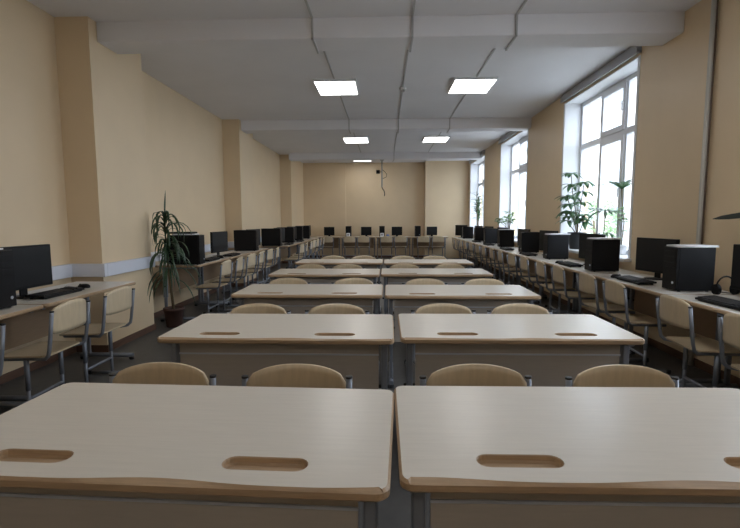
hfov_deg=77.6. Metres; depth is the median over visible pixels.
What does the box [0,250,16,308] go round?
computer tower
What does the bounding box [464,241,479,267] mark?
chair
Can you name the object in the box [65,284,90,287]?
computer mouse
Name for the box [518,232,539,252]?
computer tower
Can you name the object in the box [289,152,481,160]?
ceiling beam
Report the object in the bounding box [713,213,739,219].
rubber plant
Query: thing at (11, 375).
baseboard
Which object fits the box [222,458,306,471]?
tray
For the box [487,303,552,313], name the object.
chair
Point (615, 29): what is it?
ceiling beam
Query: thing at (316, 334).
tray
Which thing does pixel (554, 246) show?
computer tower
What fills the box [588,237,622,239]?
paper stack
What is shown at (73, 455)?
school desk
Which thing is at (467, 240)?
computer desk
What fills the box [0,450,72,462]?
tray
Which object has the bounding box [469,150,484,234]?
window
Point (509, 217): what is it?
houseplant
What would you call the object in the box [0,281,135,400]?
computer desk
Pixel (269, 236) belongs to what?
computer tower
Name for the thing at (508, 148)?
window
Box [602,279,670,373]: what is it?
chair
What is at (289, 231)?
computer tower
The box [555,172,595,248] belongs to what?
schefflera
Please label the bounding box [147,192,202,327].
dracaena
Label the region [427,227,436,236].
computer monitor
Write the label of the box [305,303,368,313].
chair
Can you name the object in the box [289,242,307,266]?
chair
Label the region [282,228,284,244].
computer monitor
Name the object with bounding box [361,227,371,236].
computer monitor
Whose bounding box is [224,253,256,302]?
chair
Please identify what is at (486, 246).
computer desk
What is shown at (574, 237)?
pot
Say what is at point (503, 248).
keyboard
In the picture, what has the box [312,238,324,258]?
chair
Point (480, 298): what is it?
school desk
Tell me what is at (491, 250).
chair
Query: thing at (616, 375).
chair
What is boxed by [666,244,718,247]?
paper stack
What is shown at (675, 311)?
chair
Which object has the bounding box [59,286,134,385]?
chair
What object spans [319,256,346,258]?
chair
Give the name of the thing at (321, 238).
chair
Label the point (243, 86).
ceiling
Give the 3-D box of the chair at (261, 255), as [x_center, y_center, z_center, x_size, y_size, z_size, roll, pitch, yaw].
[-2.091,0.167,8.058,0.453,0.792,0.421,0,6,-1]
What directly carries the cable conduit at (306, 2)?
attached to the ceiling
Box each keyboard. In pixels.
[25,286,84,298]
[205,257,220,261]
[223,253,240,256]
[500,247,513,250]
[521,252,537,255]
[557,261,582,266]
[615,275,656,284]
[695,295,739,310]
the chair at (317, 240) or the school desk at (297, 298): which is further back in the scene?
the chair at (317, 240)
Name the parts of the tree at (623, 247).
stem, pot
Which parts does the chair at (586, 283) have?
frame, backrest, seat, frame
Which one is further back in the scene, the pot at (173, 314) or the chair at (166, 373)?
the pot at (173, 314)
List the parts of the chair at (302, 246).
frame, backrest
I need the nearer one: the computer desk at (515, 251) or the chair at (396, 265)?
the chair at (396, 265)
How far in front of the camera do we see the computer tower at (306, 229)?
13.90 m
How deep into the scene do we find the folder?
5.97 m
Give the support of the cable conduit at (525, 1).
attached to the ceiling
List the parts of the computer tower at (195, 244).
panel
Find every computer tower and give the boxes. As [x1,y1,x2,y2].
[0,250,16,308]
[167,235,204,264]
[234,230,258,250]
[261,228,281,245]
[277,227,294,242]
[288,226,302,239]
[302,226,309,238]
[346,226,351,235]
[379,226,384,236]
[415,226,420,236]
[462,227,472,238]
[474,227,484,240]
[483,228,496,243]
[497,230,513,246]
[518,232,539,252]
[543,234,568,258]
[584,239,619,271]
[662,246,715,291]
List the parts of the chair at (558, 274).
frame, backrest, leg, seat, frame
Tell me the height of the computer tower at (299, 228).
0.390 m
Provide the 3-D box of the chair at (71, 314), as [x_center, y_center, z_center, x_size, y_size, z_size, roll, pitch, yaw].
[-2.270,0.641,3.214,0.453,0.792,0.421,0,6,0]
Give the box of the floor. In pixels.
[0,257,739,527]
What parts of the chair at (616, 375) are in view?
frame, frame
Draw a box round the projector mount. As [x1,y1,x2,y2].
[376,160,386,195]
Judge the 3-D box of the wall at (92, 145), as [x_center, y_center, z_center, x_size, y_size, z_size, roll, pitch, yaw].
[-2.899,-0.955,6.837,0.580,3.270,19.200,0,6,2]
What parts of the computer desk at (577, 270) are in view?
modesty panel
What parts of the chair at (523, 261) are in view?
frame, backrest, frame, seat, leg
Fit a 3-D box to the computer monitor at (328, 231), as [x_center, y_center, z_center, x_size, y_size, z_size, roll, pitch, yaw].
[-1.380,-1.087,15.528,0.324,0.329,0.210,-3,6,-27]
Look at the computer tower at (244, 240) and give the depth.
8.61 m
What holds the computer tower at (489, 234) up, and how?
on the computer desk at (479, 243)
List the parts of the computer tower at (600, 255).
panel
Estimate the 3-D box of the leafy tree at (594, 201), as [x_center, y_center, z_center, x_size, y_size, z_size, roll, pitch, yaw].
[13.366,-2.218,27.509,3.209,3.662,3.262,0,6,5]
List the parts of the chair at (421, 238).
backrest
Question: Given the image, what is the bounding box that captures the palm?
[583,208,625,237]
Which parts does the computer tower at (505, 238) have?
panel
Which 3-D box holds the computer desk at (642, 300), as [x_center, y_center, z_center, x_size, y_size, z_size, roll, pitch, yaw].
[2.607,0.540,4.291,0.600,0.749,1.396,0,6,2]
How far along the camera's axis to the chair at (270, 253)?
8.59 m
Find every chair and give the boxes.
[0,323,5,375]
[4,298,90,401]
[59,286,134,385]
[109,362,215,385]
[193,260,232,313]
[209,256,244,311]
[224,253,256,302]
[227,303,290,313]
[237,251,264,285]
[241,364,352,388]
[247,249,273,283]
[256,247,279,283]
[266,278,310,283]
[283,244,304,268]
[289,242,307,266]
[294,241,311,258]
[294,264,327,268]
[300,240,316,258]
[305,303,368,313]
[307,239,319,258]
[308,236,319,258]
[308,238,321,258]
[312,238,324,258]
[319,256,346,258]
[320,236,333,257]
[330,264,364,268]
[331,278,375,283]
[343,236,355,258]
[350,255,377,312]
[357,236,369,255]
[380,236,392,258]
[387,264,420,319]
[389,256,416,313]
[394,236,406,255]
[402,278,447,364]
[411,303,475,363]
[417,236,429,258]
[419,364,531,386]
[423,256,445,258]
[431,236,444,256]
[432,264,466,267]
[452,237,464,258]
[456,238,472,266]
[459,239,474,267]
[461,278,506,284]
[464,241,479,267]
[468,242,489,268]
[474,243,497,279]
[481,245,504,282]
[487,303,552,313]
[489,247,513,282]
[497,249,524,284]
[506,252,539,302]
[519,256,554,309]
[534,260,575,313]
[551,265,598,313]
[565,364,678,387]
[576,272,634,353]
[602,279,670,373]
[655,295,739,387]
[717,313,739,370]
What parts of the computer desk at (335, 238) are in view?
modesty panel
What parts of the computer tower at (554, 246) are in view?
panel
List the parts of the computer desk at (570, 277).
modesty panel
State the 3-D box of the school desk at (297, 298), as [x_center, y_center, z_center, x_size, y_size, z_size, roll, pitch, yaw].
[-0.492,0.586,3.938,1.200,0.749,0.609,0,6,2]
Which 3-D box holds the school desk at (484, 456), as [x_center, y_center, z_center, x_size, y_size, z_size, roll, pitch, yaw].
[0.678,0.834,1.357,1.200,0.749,0.609,0,6,2]
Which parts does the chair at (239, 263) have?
leg, seat, frame, leg, backrest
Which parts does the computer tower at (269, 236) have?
panel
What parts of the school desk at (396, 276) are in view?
modesty panel, under rail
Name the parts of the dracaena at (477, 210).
stem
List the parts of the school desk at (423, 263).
under rail, modesty panel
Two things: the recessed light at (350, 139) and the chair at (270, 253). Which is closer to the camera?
the chair at (270, 253)
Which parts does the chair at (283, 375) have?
frame, frame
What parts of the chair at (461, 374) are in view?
frame, frame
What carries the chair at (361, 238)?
on the floor
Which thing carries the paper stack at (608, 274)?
on the computer desk at (642, 300)
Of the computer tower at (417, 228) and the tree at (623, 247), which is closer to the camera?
the tree at (623, 247)
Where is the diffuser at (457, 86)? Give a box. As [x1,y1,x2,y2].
[449,80,495,92]
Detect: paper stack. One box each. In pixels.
[545,233,570,234]
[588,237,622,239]
[608,274,643,276]
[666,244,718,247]
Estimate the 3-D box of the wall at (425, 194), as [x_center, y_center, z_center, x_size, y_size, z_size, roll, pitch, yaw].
[0.350,-1.855,15.937,5.980,3.270,0.610,0,6,2]
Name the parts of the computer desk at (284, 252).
modesty panel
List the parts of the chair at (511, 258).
backrest, seat, frame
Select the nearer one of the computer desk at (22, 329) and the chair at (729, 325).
the chair at (729, 325)
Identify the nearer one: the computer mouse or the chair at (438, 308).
the chair at (438, 308)
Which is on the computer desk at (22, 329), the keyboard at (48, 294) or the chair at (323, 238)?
the keyboard at (48, 294)
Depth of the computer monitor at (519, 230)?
8.78 m
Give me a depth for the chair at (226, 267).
6.24 m
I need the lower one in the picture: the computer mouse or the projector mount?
the computer mouse
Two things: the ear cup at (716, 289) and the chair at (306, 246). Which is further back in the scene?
the chair at (306, 246)
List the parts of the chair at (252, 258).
frame, seat, backrest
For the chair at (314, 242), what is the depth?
12.12 m
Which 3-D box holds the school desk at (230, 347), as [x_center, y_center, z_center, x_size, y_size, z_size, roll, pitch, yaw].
[-0.467,0.714,2.619,1.200,0.749,0.609,0,6,2]
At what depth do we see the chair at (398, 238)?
14.77 m
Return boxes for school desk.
[0,382,393,527]
[157,313,393,389]
[231,284,382,366]
[268,269,379,283]
[295,259,382,313]
[381,268,492,313]
[384,259,473,313]
[385,285,540,387]
[394,386,739,527]
[398,314,644,386]
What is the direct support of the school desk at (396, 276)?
on the floor
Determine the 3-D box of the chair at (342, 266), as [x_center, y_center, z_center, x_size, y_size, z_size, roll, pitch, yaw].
[-0.278,0.416,5.443,0.421,0.792,0.453,0,6,1]
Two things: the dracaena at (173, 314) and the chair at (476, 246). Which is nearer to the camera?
the dracaena at (173, 314)
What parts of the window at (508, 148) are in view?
curtain rail, frame, sash, sash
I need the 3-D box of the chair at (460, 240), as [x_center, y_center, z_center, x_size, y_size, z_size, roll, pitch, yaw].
[2.643,-0.269,12.353,0.453,0.792,0.421,0,6,1]
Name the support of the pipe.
attached to the wall at (673, 74)
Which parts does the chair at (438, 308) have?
frame, backrest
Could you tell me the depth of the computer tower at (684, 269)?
3.67 m
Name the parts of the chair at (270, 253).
seat, backrest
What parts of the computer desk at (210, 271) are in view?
modesty panel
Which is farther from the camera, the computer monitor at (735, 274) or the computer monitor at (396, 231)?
the computer monitor at (396, 231)
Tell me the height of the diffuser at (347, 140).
0.028 m
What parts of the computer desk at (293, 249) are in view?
modesty panel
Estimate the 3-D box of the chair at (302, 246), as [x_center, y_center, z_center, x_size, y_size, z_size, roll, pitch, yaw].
[-1.733,-0.070,10.472,0.453,0.792,0.421,1,6,8]
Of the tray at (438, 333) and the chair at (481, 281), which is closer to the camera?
the tray at (438, 333)
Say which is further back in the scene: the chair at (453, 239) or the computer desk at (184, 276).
the chair at (453, 239)
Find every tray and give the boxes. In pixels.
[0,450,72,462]
[200,333,238,334]
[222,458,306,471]
[315,333,354,335]
[438,333,477,334]
[555,334,596,335]
[724,458,739,468]
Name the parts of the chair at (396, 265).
backrest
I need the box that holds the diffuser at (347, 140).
[343,138,367,142]
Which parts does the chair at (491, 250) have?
backrest, frame, seat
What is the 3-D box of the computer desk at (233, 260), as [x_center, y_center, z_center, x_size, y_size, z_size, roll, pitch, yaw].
[-2.413,0.099,8.985,0.600,0.749,1.190,0,6,2]
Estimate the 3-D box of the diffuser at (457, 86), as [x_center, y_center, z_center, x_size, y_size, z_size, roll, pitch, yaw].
[1.467,-2.576,6.647,0.564,0.028,0.684,0,6,2]
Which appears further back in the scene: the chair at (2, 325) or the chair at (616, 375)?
the chair at (2, 325)
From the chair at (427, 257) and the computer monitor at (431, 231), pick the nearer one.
the chair at (427, 257)
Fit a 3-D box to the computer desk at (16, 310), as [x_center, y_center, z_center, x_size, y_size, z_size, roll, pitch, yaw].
[-2.598,0.715,2.688,0.600,0.749,1.190,0,6,2]
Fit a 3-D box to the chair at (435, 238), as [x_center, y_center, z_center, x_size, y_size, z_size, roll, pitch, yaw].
[2.195,-0.523,14.960,0.421,0.792,0.453,0,6,-1]
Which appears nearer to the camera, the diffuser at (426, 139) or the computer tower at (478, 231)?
the diffuser at (426, 139)
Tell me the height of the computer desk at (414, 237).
0.749 m
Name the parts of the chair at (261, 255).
seat, frame, backrest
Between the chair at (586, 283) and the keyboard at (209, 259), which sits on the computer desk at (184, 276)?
the keyboard at (209, 259)
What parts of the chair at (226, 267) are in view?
leg, frame, seat, leg, backrest, frame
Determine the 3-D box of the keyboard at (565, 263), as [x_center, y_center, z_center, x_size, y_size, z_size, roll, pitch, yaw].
[2.498,0.002,5.749,0.150,0.037,0.450,0,6,3]
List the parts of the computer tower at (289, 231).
panel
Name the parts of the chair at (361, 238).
backrest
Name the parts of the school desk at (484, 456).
panel rail, modesty panel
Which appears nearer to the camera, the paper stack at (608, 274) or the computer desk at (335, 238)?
the paper stack at (608, 274)
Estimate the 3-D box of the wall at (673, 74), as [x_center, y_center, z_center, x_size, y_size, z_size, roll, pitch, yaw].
[3.248,-0.957,6.636,0.420,3.270,19.200,0,6,2]
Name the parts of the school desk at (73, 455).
panel rail, modesty panel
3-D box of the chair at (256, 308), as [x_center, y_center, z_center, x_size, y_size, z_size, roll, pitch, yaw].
[-0.728,0.674,2.823,0.421,0.792,0.453,0,6,2]
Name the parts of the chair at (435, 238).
backrest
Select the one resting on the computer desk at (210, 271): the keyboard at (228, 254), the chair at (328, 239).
the keyboard at (228, 254)
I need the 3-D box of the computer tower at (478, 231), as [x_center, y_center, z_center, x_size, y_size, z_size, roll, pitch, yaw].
[2.917,-0.788,12.193,0.305,0.354,0.180,0,6,2]
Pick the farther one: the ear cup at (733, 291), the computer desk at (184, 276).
the computer desk at (184, 276)
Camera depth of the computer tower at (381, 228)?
15.27 m
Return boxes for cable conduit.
[304,0,360,152]
[392,0,415,161]
[428,0,526,151]
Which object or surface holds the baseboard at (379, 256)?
attached to the wall at (425, 194)
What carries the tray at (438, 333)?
on the school desk at (548, 348)
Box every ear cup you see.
[711,284,721,294]
[729,287,739,294]
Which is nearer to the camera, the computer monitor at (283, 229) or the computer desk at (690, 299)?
the computer desk at (690, 299)
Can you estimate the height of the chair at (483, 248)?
0.792 m
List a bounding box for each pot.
[163,306,183,327]
[567,232,586,248]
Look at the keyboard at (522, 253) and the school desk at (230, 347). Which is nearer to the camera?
the school desk at (230, 347)
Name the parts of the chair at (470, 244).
backrest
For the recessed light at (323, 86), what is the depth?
6.62 m
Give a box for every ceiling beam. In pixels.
[96,11,684,53]
[241,118,531,133]
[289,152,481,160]
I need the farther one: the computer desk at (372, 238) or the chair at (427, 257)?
the computer desk at (372, 238)
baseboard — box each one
[0,259,300,384]
[306,255,422,257]
[470,257,739,387]
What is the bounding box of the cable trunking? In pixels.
[52,237,260,280]
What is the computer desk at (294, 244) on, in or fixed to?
on the floor
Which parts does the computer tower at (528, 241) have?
panel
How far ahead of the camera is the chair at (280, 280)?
4.32 m
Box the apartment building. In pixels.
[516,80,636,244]
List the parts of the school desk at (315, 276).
modesty panel, under rail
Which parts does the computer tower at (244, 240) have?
panel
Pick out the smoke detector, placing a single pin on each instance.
(402, 89)
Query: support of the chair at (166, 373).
on the floor
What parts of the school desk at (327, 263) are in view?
under rail, modesty panel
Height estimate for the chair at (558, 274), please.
0.792 m
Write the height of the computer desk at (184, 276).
0.749 m
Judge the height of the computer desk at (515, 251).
0.749 m
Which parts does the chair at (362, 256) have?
backrest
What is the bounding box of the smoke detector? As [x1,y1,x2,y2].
[399,87,406,91]
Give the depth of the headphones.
3.50 m
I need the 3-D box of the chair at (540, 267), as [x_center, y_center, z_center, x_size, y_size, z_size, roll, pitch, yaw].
[2.438,0.345,6.067,0.453,0.792,0.421,0,6,4]
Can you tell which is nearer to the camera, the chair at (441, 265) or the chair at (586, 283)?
the chair at (586, 283)
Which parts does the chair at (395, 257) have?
backrest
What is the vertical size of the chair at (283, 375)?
0.792 m
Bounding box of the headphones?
[711,276,739,294]
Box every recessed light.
[313,78,358,94]
[342,136,368,142]
[422,136,449,142]
[447,77,498,93]
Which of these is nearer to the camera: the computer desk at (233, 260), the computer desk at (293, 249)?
the computer desk at (233, 260)
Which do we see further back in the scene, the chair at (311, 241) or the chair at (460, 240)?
the chair at (460, 240)
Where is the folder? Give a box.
[170,232,196,233]
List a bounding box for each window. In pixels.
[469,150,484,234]
[498,129,528,242]
[559,46,641,261]
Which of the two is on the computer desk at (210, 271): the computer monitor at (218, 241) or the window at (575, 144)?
the computer monitor at (218, 241)
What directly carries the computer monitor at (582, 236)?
on the computer desk at (577, 270)
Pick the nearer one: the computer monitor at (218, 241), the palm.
the palm
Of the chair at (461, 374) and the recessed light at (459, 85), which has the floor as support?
the chair at (461, 374)
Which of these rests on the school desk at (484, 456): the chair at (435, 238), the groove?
the groove
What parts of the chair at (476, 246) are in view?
backrest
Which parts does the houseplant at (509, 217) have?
stem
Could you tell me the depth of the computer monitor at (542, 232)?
7.51 m
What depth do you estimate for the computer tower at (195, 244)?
5.98 m
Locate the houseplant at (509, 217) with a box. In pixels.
[496,211,517,228]
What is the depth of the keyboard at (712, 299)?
3.11 m
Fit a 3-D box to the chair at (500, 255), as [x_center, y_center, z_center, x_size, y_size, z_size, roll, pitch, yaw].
[2.507,0.139,8.177,0.453,0.792,0.421,0,6,5]
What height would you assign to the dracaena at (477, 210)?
1.300 m
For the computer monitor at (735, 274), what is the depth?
3.38 m
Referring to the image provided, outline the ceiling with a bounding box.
[27,0,700,162]
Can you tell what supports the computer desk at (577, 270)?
on the floor
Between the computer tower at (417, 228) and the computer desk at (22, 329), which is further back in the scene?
the computer tower at (417, 228)
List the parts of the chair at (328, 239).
backrest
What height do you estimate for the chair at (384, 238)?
0.792 m
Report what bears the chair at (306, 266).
on the floor
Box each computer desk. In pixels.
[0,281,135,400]
[0,305,43,406]
[155,258,229,321]
[197,252,251,304]
[225,248,268,292]
[261,243,297,279]
[279,241,305,268]
[287,239,312,266]
[306,236,340,258]
[340,236,375,257]
[376,236,411,257]
[411,236,448,258]
[453,237,475,262]
[461,239,486,264]
[472,242,502,276]
[480,245,518,282]
[494,248,544,294]
[514,254,580,310]
[543,261,637,313]
[588,273,739,382]
[671,295,739,388]
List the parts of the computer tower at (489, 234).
panel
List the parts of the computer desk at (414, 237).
modesty panel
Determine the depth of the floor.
4.20 m
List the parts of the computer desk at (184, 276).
modesty panel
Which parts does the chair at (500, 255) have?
backrest, frame, seat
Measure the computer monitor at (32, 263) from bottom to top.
0.394 m
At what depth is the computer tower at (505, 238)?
9.44 m
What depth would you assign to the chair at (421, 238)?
14.75 m
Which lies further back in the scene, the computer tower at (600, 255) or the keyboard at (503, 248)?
the keyboard at (503, 248)
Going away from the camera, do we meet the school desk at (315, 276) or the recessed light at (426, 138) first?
the school desk at (315, 276)
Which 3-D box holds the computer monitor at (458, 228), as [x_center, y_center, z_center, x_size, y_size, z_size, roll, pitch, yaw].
[2.854,-1.019,14.351,0.210,0.394,0.500,-4,7,-32]
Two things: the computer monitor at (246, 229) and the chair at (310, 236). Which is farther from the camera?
the chair at (310, 236)
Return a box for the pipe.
[688,0,718,365]
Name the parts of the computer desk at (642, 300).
modesty panel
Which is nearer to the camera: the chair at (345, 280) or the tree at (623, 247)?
the chair at (345, 280)
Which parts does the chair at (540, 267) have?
frame, backrest, leg, seat, frame, leg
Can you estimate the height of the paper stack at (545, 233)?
0.014 m
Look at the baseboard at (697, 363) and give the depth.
4.69 m
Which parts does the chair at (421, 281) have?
backrest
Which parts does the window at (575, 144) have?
sill, curtain rail, frame, sash, sash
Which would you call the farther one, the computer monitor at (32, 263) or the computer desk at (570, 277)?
the computer desk at (570, 277)
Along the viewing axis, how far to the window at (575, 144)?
6.40 m
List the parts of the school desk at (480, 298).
under rail, panel rail, modesty panel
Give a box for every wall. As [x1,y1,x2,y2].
[0,0,303,374]
[303,161,468,257]
[468,0,739,377]
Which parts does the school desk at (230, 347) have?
panel rail, modesty panel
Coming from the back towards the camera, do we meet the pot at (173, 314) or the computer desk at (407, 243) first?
the computer desk at (407, 243)
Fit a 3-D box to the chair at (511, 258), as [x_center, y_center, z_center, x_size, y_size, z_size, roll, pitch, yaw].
[2.483,0.209,7.458,0.453,0.792,0.421,0,6,-1]
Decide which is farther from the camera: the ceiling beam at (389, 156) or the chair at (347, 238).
the chair at (347, 238)
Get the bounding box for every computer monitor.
[0,244,52,298]
[210,231,227,256]
[246,229,260,244]
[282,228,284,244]
[324,227,333,236]
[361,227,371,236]
[392,227,401,236]
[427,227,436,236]
[455,225,466,237]
[517,229,530,249]
[539,230,557,254]
[579,233,604,264]
[635,237,679,279]
[730,244,739,289]
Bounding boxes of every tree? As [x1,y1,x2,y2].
[587,196,616,236]
[601,179,631,254]
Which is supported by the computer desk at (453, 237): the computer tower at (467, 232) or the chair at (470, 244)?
the computer tower at (467, 232)
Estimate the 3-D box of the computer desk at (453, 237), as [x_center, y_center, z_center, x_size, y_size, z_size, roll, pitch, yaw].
[2.925,-0.413,14.039,0.600,0.749,1.396,0,6,2]
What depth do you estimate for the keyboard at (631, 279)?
4.19 m
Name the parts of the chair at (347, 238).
backrest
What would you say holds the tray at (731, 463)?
on the school desk at (484, 456)
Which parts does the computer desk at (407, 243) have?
modesty panel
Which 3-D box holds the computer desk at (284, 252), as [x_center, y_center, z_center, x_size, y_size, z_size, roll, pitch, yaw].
[-2.051,-0.193,11.961,0.600,0.749,1.190,0,6,2]
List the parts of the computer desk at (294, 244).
modesty panel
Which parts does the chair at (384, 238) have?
backrest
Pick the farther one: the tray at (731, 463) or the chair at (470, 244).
the chair at (470, 244)
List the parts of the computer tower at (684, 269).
panel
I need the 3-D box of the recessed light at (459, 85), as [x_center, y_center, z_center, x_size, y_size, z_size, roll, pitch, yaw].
[1.467,-2.576,6.647,0.600,0.034,0.720,0,6,2]
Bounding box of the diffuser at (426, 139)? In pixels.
[423,137,448,141]
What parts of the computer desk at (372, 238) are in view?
modesty panel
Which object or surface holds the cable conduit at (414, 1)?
attached to the ceiling
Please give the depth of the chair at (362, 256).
6.93 m
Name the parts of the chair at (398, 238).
backrest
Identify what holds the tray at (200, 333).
on the school desk at (230, 347)
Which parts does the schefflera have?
stem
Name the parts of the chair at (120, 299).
frame, leg, seat, leg, backrest, frame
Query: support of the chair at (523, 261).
on the floor
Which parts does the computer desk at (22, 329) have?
modesty panel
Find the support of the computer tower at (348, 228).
on the computer desk at (372, 238)
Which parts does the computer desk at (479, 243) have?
modesty panel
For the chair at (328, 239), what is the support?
on the floor
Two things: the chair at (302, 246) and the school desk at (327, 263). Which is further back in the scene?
the chair at (302, 246)
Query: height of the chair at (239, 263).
0.792 m
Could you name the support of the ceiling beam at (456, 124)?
attached to the wall at (92, 145)
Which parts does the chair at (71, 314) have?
leg, frame, seat, leg, backrest, frame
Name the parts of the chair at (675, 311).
frame, backrest, leg, seat, frame, leg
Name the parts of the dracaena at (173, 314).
stem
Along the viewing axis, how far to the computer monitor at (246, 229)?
9.41 m
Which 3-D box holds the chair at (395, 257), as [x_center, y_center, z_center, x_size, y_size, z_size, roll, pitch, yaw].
[0.488,0.292,6.685,0.421,0.792,0.453,0,6,0]
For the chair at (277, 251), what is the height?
0.792 m
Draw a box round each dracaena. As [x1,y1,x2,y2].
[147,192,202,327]
[468,191,482,225]
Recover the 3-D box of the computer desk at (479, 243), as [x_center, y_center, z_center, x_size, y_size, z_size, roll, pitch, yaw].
[2.834,-0.141,11.254,0.600,0.749,1.396,0,6,2]
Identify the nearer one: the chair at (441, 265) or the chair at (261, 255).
the chair at (441, 265)
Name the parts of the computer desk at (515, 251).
modesty panel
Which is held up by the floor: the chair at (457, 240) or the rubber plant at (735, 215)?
the chair at (457, 240)
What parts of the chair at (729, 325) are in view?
backrest, seat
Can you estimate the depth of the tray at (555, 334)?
2.37 m
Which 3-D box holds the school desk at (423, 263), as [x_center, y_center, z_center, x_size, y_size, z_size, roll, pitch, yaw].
[0.797,0.333,6.481,1.200,0.749,0.609,0,6,2]
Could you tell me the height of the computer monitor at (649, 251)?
0.394 m
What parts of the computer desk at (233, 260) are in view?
modesty panel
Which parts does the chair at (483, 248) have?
backrest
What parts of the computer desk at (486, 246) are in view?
modesty panel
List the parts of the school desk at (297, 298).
modesty panel, under rail, panel rail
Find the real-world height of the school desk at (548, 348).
0.749 m
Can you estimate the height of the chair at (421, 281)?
0.792 m
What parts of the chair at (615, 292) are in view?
frame, backrest, leg, seat, frame, leg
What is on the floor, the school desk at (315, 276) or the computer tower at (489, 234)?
the school desk at (315, 276)
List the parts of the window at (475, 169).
curtain rail, frame, sash, sash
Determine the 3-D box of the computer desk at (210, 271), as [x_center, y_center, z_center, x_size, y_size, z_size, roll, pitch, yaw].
[-2.452,0.216,7.792,0.600,0.749,1.190,0,6,2]
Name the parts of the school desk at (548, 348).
modesty panel, panel rail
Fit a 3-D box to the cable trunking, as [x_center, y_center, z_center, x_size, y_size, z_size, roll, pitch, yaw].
[-2.782,-0.054,5.791,0.379,0.130,16.548,0,6,2]

